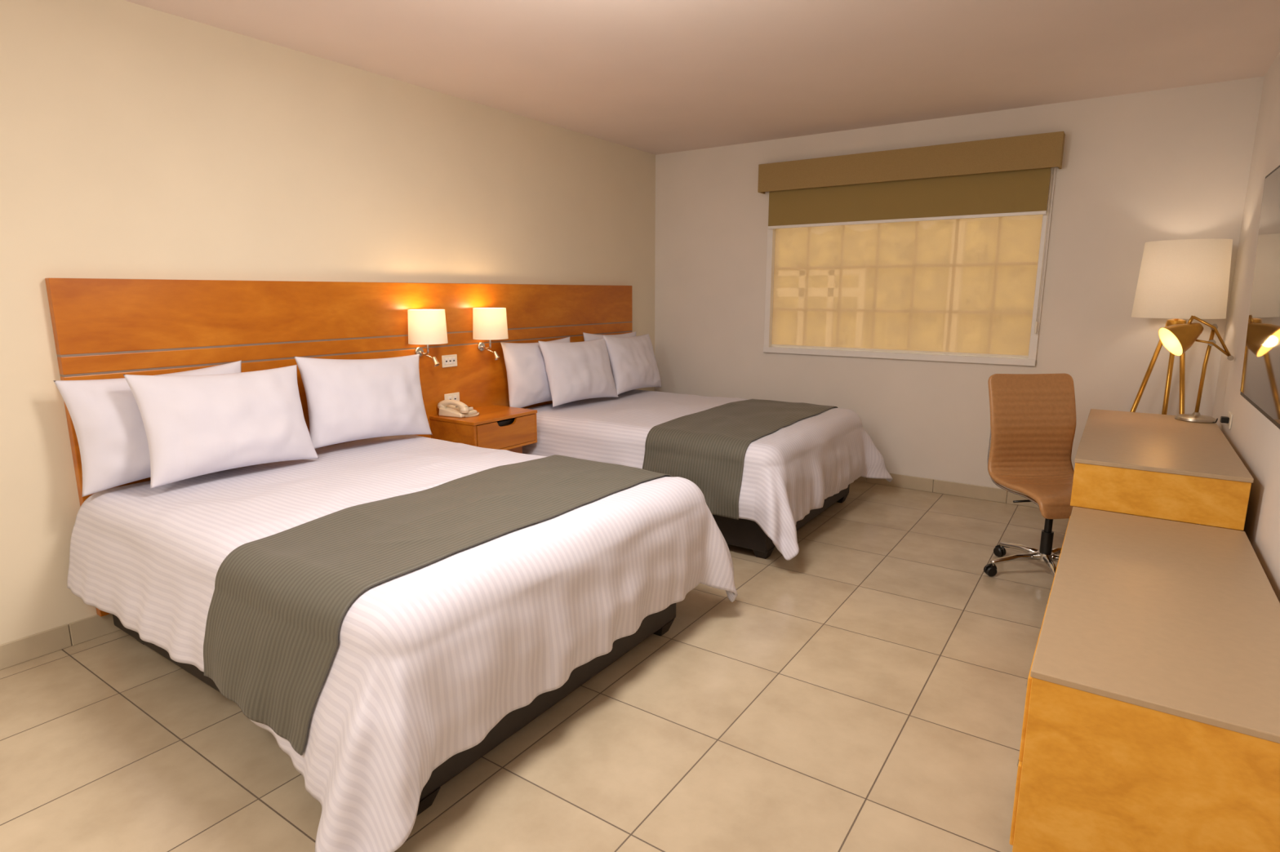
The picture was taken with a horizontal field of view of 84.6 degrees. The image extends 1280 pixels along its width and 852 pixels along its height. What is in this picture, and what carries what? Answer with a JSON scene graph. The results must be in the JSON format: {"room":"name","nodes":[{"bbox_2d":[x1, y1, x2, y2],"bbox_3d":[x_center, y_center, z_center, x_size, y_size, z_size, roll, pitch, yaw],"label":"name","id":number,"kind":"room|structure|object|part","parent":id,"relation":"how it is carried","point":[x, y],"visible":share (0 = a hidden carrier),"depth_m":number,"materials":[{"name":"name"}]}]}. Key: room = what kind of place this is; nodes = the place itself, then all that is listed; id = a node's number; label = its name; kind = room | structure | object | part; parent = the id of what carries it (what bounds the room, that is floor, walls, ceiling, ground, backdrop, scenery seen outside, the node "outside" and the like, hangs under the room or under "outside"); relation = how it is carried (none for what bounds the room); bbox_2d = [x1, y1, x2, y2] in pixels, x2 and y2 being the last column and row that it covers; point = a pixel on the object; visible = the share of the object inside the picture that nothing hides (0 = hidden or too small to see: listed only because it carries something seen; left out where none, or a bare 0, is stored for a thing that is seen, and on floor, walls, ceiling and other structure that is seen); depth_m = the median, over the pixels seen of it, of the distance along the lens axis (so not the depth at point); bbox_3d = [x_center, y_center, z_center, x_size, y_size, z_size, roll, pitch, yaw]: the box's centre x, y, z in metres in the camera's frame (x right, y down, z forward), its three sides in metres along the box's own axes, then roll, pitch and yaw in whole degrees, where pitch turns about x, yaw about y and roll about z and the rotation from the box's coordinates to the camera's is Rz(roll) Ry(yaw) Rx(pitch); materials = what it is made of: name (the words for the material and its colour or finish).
{"room":"hotel room","nodes":[
{"label":"hotel room","id":0,"kind":"room"},
{"bbox_2d":[0,0,655,644],"bbox_3d":[-2.076,-0.488,3.339,0.150,2.650,7.930,7,13,34],"label":"wall","id":1,"kind":"structure","parent":0,"point":[137,141],"depth_m":3.25,"materials":[{"name":"paint"}]},
{"bbox_2d":[0,613,120,670],"bbox_3d":[-1.989,0.767,3.562,0.012,0.100,7.531,7,13,34],"label":"baseboard","id":2,"kind":"structure","parent":1,"relation":"attached to","point":[30,647],"depth_m":2.92,"materials":[{"name":"tile"}]},
{"bbox_2d":[44,278,631,617],"bbox_3d":[-1.208,-0.190,4.514,0.043,1.425,3.990,7,13,34],"label":"headboard","id":3,"kind":"object","parent":1,"relation":"attached to","point":[104,328],"visible":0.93,"depth_m":3.61,"materials":[{"name":"brown wood"}]},
{"bbox_3d":[-1.208,-0.742,4.409,0.043,0.302,3.990,7,13,34],"label":"panel","id":4,"kind":"part","parent":3,"relation":"part of","materials":[{"name":"brown wood"}]},
{"bbox_3d":[-1.208,-0.550,4.445,0.043,0.072,3.990,7,13,34],"label":"panel","id":5,"kind":"part","parent":3,"relation":"part of","materials":[{"name":"brown wood"}]},
{"bbox_2d":[407,309,448,366],"bbox_3d":[-1.251,-0.513,4.141,0.230,0.341,0.224,7,13,34],"label":"wall sconce","id":6,"kind":"object","parent":3,"relation":"attached to","point":[425,326],"visible":0.99,"depth_m":4.04,"materials":[{"name":"white fabric"}]},
{"bbox_3d":[-1.284,-0.478,4.188,0.023,0.112,0.112,-10,15,-43],"label":"arm","id":7,"kind":"part","parent":6,"relation":"part of","materials":[{"name":"silver metal"}]},
{"bbox_3d":[-1.248,-0.584,4.126,0.224,0.196,0.224,7,13,34],"label":"lamp shade","id":8,"kind":"part","parent":6,"relation":"part of","materials":[{"name":"fabric"}]},
{"bbox_2d":[441,354,457,368],"bbox_3d":[-1.200,-0.410,4.434,0.011,0.076,0.120,7,13,34],"label":"power outlet","id":9,"kind":"object","parent":3,"relation":"attached to","point":[447,361],"visible":1,"depth_m":4.43,"materials":[{"name":"plastic"}]},
{"bbox_2d":[444,392,459,405],"bbox_3d":[-1.197,-0.172,4.483,0.011,0.076,0.120,7,13,34],"label":"power outlet","id":10,"kind":"object","parent":3,"relation":"attached to","point":[455,396],"visible":0.58,"depth_m":4.48,"materials":[{"name":"plastic"}]},
{"bbox_2d":[472,307,508,359],"bbox_3d":[-0.969,-0.590,4.547,0.230,0.341,0.224,7,13,34],"label":"wall sconce","id":11,"kind":"object","parent":3,"relation":"attached to","point":[488,323],"visible":1,"depth_m":4.45,"materials":[{"name":"white fabric"}]},
{"bbox_3d":[-1.003,-0.555,4.594,0.023,0.112,0.112,-10,15,-43],"label":"arm","id":12,"kind":"part","parent":11,"relation":"part of","materials":[{"name":"silver metal"}]},
{"bbox_3d":[-0.967,-0.661,4.532,0.224,0.196,0.224,7,13,34],"label":"lamp shade","id":13,"kind":"part","parent":11,"relation":"part of","materials":[{"name":"fabric"}]},
{"bbox_2d":[0,480,1069,851],"bbox_3d":[-0.346,1.083,2.436,4.340,0.100,7.930,7,13,34],"label":"floor","id":14,"kind":"structure","parent":0,"point":[864,690],"depth_m":2.40,"materials":[{"name":"tile"}]},
{"bbox_2d":[66,435,737,851],"bbox_3d":[-0.967,0.571,3.003,2.157,0.695,2.052,7,13,34],"label":"bed","id":15,"kind":"object","parent":14,"relation":"on","point":[393,611],"visible":0.98,"depth_m":2.28,"materials":[{"name":"fabric"}]},
{"bbox_2d":[53,360,241,497],"bbox_3d":[-2.045,-0.012,3.051,0.203,0.490,0.722,7,13,33],"label":"pillow","id":16,"kind":"object","parent":15,"relation":"on","point":[105,415],"visible":0.43,"depth_m":2.84,"materials":[{"name":"fabric"}]},
{"bbox_2d":[123,364,319,488],"bbox_3d":[-1.812,-0.024,3.114,0.228,0.474,0.754,7,13,31],"label":"pillow","id":17,"kind":"object","parent":15,"relation":"on","point":[194,425],"visible":1,"depth_m":3.01,"materials":[{"name":"fabric"}]},
{"bbox_2d":[293,354,432,448],"bbox_3d":[-1.450,-0.147,3.752,0.219,0.492,0.736,9,14,40],"label":"pillow","id":18,"kind":"object","parent":15,"relation":"on","point":[348,400],"visible":1,"depth_m":3.65,"materials":[{"name":"fabric"}]},
{"bbox_3d":[-0.649,1.081,2.037,0.100,0.055,0.100,7,13,34],"label":"leg","id":19,"kind":"part","parent":15,"relation":"part of","materials":[{"name":"brown wood"}]},
{"bbox_3d":[0.083,0.880,3.092,0.100,0.055,0.100,7,13,34],"label":"leg","id":20,"kind":"part","parent":15,"relation":"part of","materials":[{"name":"brown wood"}]},
{"bbox_2d":[429,404,537,453],"bbox_3d":[-0.987,0.269,4.532,0.399,0.716,0.548,7,13,34],"label":"nightstand","id":21,"kind":"object","parent":14,"relation":"on","point":[496,427],"visible":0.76,"depth_m":4.34,"materials":[{"name":"brown wood"}]},
{"bbox_2d":[437,400,479,417],"bbox_3d":[-1.125,-0.118,4.378,0.251,0.101,0.168,5,12,24],"label":"telephone","id":22,"kind":"object","parent":21,"relation":"on","point":[457,409],"visible":1,"depth_m":4.33,"materials":[{"name":"plastic"}]},
{"bbox_3d":[-1.027,-0.069,4.347,0.040,0.012,0.132,5,12,24],"label":"coil cord","id":23,"kind":"part","parent":22,"relation":"part of","materials":[{"name":"plastic"}]},
{"bbox_3d":[-0.993,0.026,4.489,0.345,0.150,0.480,7,13,34],"label":"drawer interior","id":24,"kind":"part","parent":21,"relation":"part of","materials":[{"name":"plastic"}]},
{"bbox_3d":[-0.831,0.045,4.381,0.018,0.171,0.496,7,13,34],"label":"drawer","id":25,"kind":"part","parent":21,"relation":"part of","materials":[{"name":"brown wood"}]},
{"bbox_2d":[522,389,892,560],"bbox_3d":[0.414,0.203,4.944,2.244,0.692,1.890,7,13,34],"label":"bed","id":26,"kind":"object","parent":14,"relation":"on","point":[763,470],"visible":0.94,"depth_m":4.24,"materials":[{"name":"fabric"}]},
{"bbox_2d":[500,337,569,408],"bbox_3d":[-0.697,-0.382,4.995,0.203,0.465,0.722,7,13,32],"label":"pillow","id":27,"kind":"object","parent":26,"relation":"on","point":[528,384],"visible":0.59,"depth_m":4.79,"materials":[{"name":"fabric"}]},
{"bbox_2d":[537,337,618,407],"bbox_3d":[-0.429,-0.402,5.101,0.239,0.461,0.699,9,14,41],"label":"pillow","id":28,"kind":"object","parent":26,"relation":"on","point":[575,371],"visible":1,"depth_m":4.98,"materials":[{"name":"fabric"}]},
{"bbox_2d":[582,331,635,372],"bbox_3d":[-0.217,-0.530,5.718,0.204,0.491,0.729,9,14,38],"label":"pillow","id":29,"kind":"object","parent":26,"relation":"on","point":[587,337],"visible":0.1,"depth_m":5.52,"materials":[{"name":"fabric"}]},
{"bbox_2d":[603,333,662,395],"bbox_3d":[-0.042,-0.509,5.651,0.230,0.473,0.730,7,13,31],"label":"pillow","id":30,"kind":"object","parent":26,"relation":"on","point":[633,362],"visible":0.97,"depth_m":5.50,"materials":[{"name":"fabric"}]},
{"bbox_3d":[0.698,0.711,3.976,0.100,0.055,0.100,7,13,34],"label":"leg","id":31,"kind":"part","parent":26,"relation":"part of","materials":[{"name":"brown wood"}]},
{"bbox_3d":[1.425,0.512,5.023,0.100,0.055,0.100,7,13,34],"label":"leg","id":32,"kind":"part","parent":26,"relation":"part of","materials":[{"name":"brown wood"}]},
{"bbox_2d":[983,373,1132,577],"bbox_3d":[2.106,0.276,3.637,0.588,1.036,0.641,0,11,-3],"label":"office chair","id":33,"kind":"object","parent":14,"relation":"on","point":[1033,416],"visible":0.77,"depth_m":3.79,"materials":[{"name":"beige leather"}]},
{"bbox_2d":[984,564,996,568],"bbox_3d":[1.850,0.741,3.704,0.066,0.034,0.012,0,11,-2],"label":"caster","id":34,"kind":"object","parent":33,"relation":"attached to","point":[989,566],"depth_m":3.70,"materials":[{"name":"plastic"}]},
{"bbox_2d":[995,544,1004,552],"bbox_3d":[2.038,0.689,3.973,0.012,0.034,0.066,-4,11,-19],"label":"caster","id":35,"kind":"object","parent":33,"relation":"attached to","point":[1000,548],"depth_m":3.96,"materials":[{"name":"plastic"}]},
{"bbox_3d":[1.920,0.096,3.604,0.014,0.555,0.583,0,11,-3],"label":"rail","id":36,"kind":"part","parent":33,"relation":"part of","materials":[{"name":"brown leather"}]},
{"bbox_3d":[2.003,0.389,3.639,0.140,0.017,0.012,0,11,-3],"label":"tilt lever","id":37,"kind":"part","parent":33,"relation":"part of","materials":[{"name":"plastic"}]},
{"bbox_3d":[2.132,0.075,3.604,0.472,0.636,0.628,0,11,-3],"label":"seat and shell","id":38,"kind":"part","parent":33,"relation":"part of","materials":[{"name":"beige leather"}]},
{"bbox_2d":[1008,408,1279,851],"bbox_3d":[2.043,0.555,2.841,0.577,0.786,3.137,7,13,34],"label":"desk","id":39,"kind":"object","parent":14,"relation":"on","point":[1151,721],"visible":0.99,"depth_m":1.73,"materials":[{"name":"laminate"}]},
{"bbox_3d":[1.094,0.925,1.986,0.010,0.230,0.503,7,13,34],"label":"drawer","id":40,"kind":"part","parent":39,"relation":"part of","materials":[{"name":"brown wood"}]},
{"bbox_3d":[1.094,0.689,1.941,0.010,0.230,0.503,7,13,34],"label":"drawer","id":41,"kind":"part","parent":39,"relation":"part of","materials":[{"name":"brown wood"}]},
{"bbox_3d":[1.385,0.610,2.359,0.010,0.230,0.503,7,13,34],"label":"drawer","id":42,"kind":"part","parent":39,"relation":"part of","materials":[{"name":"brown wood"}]},
{"bbox_3d":[1.675,0.530,2.777,0.010,0.230,0.503,7,13,34],"label":"drawer","id":43,"kind":"part","parent":39,"relation":"part of","materials":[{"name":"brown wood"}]},
{"bbox_3d":[2.065,0.274,2.818,0.566,0.188,0.024,7,13,34],"label":"panel","id":44,"kind":"part","parent":39,"relation":"part of","materials":[{"name":"brown wood"}]},
{"bbox_3d":[2.921,0.324,4.104,0.566,0.768,0.023,7,13,34],"label":"panel","id":45,"kind":"part","parent":39,"relation":"part of","materials":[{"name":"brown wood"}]},
{"bbox_2d":[1158,315,1234,423],"bbox_3d":[2.955,-0.307,3.763,0.334,0.562,0.247,7,13,34],"label":"desk lamp","id":46,"kind":"object","parent":39,"relation":"on","point":[1177,339],"depth_m":3.73,"materials":[{"name":"gold metal"}]},
{"bbox_3d":[2.714,0.375,3.322,0.020,0.360,1.495,7,13,34],"label":"modesty panel","id":47,"kind":"part","parent":39,"relation":"part of","materials":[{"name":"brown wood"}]},
{"bbox_2d":[1129,238,1232,414],"bbox_3d":[3.085,-0.189,4.155,0.514,1.753,0.440,-4,11,-20],"label":"floor lamp","id":48,"kind":"object","parent":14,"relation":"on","point":[1179,280],"visible":0.79,"depth_m":3.90,"materials":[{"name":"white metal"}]},
{"bbox_3d":[2.937,0.022,4.255,0.330,1.301,0.028,3,11,14],"label":"leg","id":49,"kind":"part","parent":48,"relation":"part of","materials":[{"name":"gold metal"}]},
{"bbox_3d":[3.201,0.012,4.308,0.028,1.299,0.211,9,14,39],"label":"leg","id":50,"kind":"part","parent":48,"relation":"part of","materials":[{"name":"gold metal"}]},
{"bbox_3d":[3.120,-0.841,4.044,0.440,0.430,0.440,7,13,34],"label":"lamp shade","id":51,"kind":"part","parent":48,"relation":"part of","materials":[{"name":"fabric"}]},
{"bbox_3d":[3.163,0.051,4.101,0.028,1.298,0.191,-4,11,-20],"label":"leg","id":52,"kind":"part","parent":48,"relation":"part of","materials":[{"name":"gold metal"}]},
{"bbox_2d":[124,0,1279,155],"bbox_3d":[-0.346,-1.618,1.922,4.340,0.100,7.930,7,13,34],"label":"ceiling","id":53,"kind":"structure","parent":0,"point":[654,77],"depth_m":3.51,"materials":[{"name":"paint"}]},
{"bbox_2d":[654,76,1264,497],"bbox_3d":[1.847,-0.868,5.336,4.040,2.650,0.150,7,13,34],"label":"wall","id":54,"kind":"structure","parent":0,"point":[1140,168],"depth_m":4.73,"materials":[{"name":"paint"}]},
{"bbox_2d":[764,198,775,346],"bbox_3d":[1.081,-1.283,5.752,0.047,1.350,0.130,7,13,34],"label":"frame","id":55,"kind":"object","parent":54,"relation":"attached to","point":[771,233],"visible":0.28,"depth_m":5.73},
{"bbox_2d":[763,346,1035,366],"bbox_3d":[1.879,-0.540,5.334,1.985,0.045,0.138,7,13,34],"label":"sill","id":56,"kind":"structure","parent":54,"relation":"attached to","point":[857,353],"depth_m":5.20,"materials":[{"name":"white paint"}]},
{"bbox_2d":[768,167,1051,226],"bbox_3d":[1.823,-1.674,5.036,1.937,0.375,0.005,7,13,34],"label":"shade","id":57,"kind":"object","parent":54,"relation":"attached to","point":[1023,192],"depth_m":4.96,"materials":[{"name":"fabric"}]},
{"bbox_2d":[768,167,1053,358],"bbox_3d":[1.852,-1.235,5.151,1.951,1.385,0.113,7,13,34],"label":"roller blind","id":58,"kind":"object","parent":54,"relation":"attached to","point":[946,264],"visible":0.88,"depth_m":5.11,"materials":[{"name":"fabric"}]},
{"bbox_3d":[2.631,-1.235,4.561,0.004,1.100,0.004,7,13,34],"label":"pull chain","id":59,"kind":"part","parent":58,"relation":"part of","materials":[{"name":"plastic"}]},
{"bbox_3d":[2.639,-1.237,4.574,0.004,1.100,0.004,7,13,34],"label":"pull chain","id":60,"kind":"part","parent":58,"relation":"part of","materials":[{"name":"plastic"}]},
{"bbox_2d":[757,131,1065,194],"bbox_3d":[1.815,-1.849,5.008,2.065,0.210,0.115,7,13,34],"label":"window valance","id":61,"kind":"object","parent":54,"relation":"attached to","point":[1044,150],"visible":1,"depth_m":4.86,"materials":[{"name":"fabric"}]},
{"bbox_2d":[854,473,1039,508],"bbox_3d":[1.804,0.397,5.506,4.006,0.100,0.012,7,13,34],"label":"baseboard","id":62,"kind":"structure","parent":54,"relation":"attached to","point":[968,491],"depth_m":5.17,"materials":[{"name":"tile"}]},
{"bbox_2d":[1027,167,1056,359],"bbox_3d":[2.682,-1.079,4.679,0.047,1.350,0.130,7,13,34],"label":"frame","id":63,"kind":"object","parent":54,"relation":"attached to","point":[1033,349],"visible":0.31,"depth_m":4.64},
{"bbox_2d":[1199,52,1279,602],"bbox_3d":[1.385,-0.046,1.019,0.150,2.650,7.930,7,13,34],"label":"wall","id":64,"kind":"structure","parent":0,"point":[1255,440],"depth_m":3.47,"materials":[{"name":"paint"}]},
{"bbox_2d":[1220,411,1232,429],"bbox_3d":[2.989,-0.032,3.587,0.040,0.076,0.120,7,13,34],"label":"power outlet","id":65,"kind":"object","parent":64,"relation":"attached to","point":[1228,420],"visible":1,"depth_m":3.57,"materials":[{"name":"plastic"}]},
{"bbox_2d":[1240,164,1279,429],"bbox_3d":[2.128,-0.450,2.281,0.095,0.870,1.360,7,13,33],"label":"mirror","id":66,"kind":"object","parent":64,"relation":"attached to","point":[1260,377],"visible":1,"depth_m":2.54,"materials":[{"name":"mirror"}]}
]}

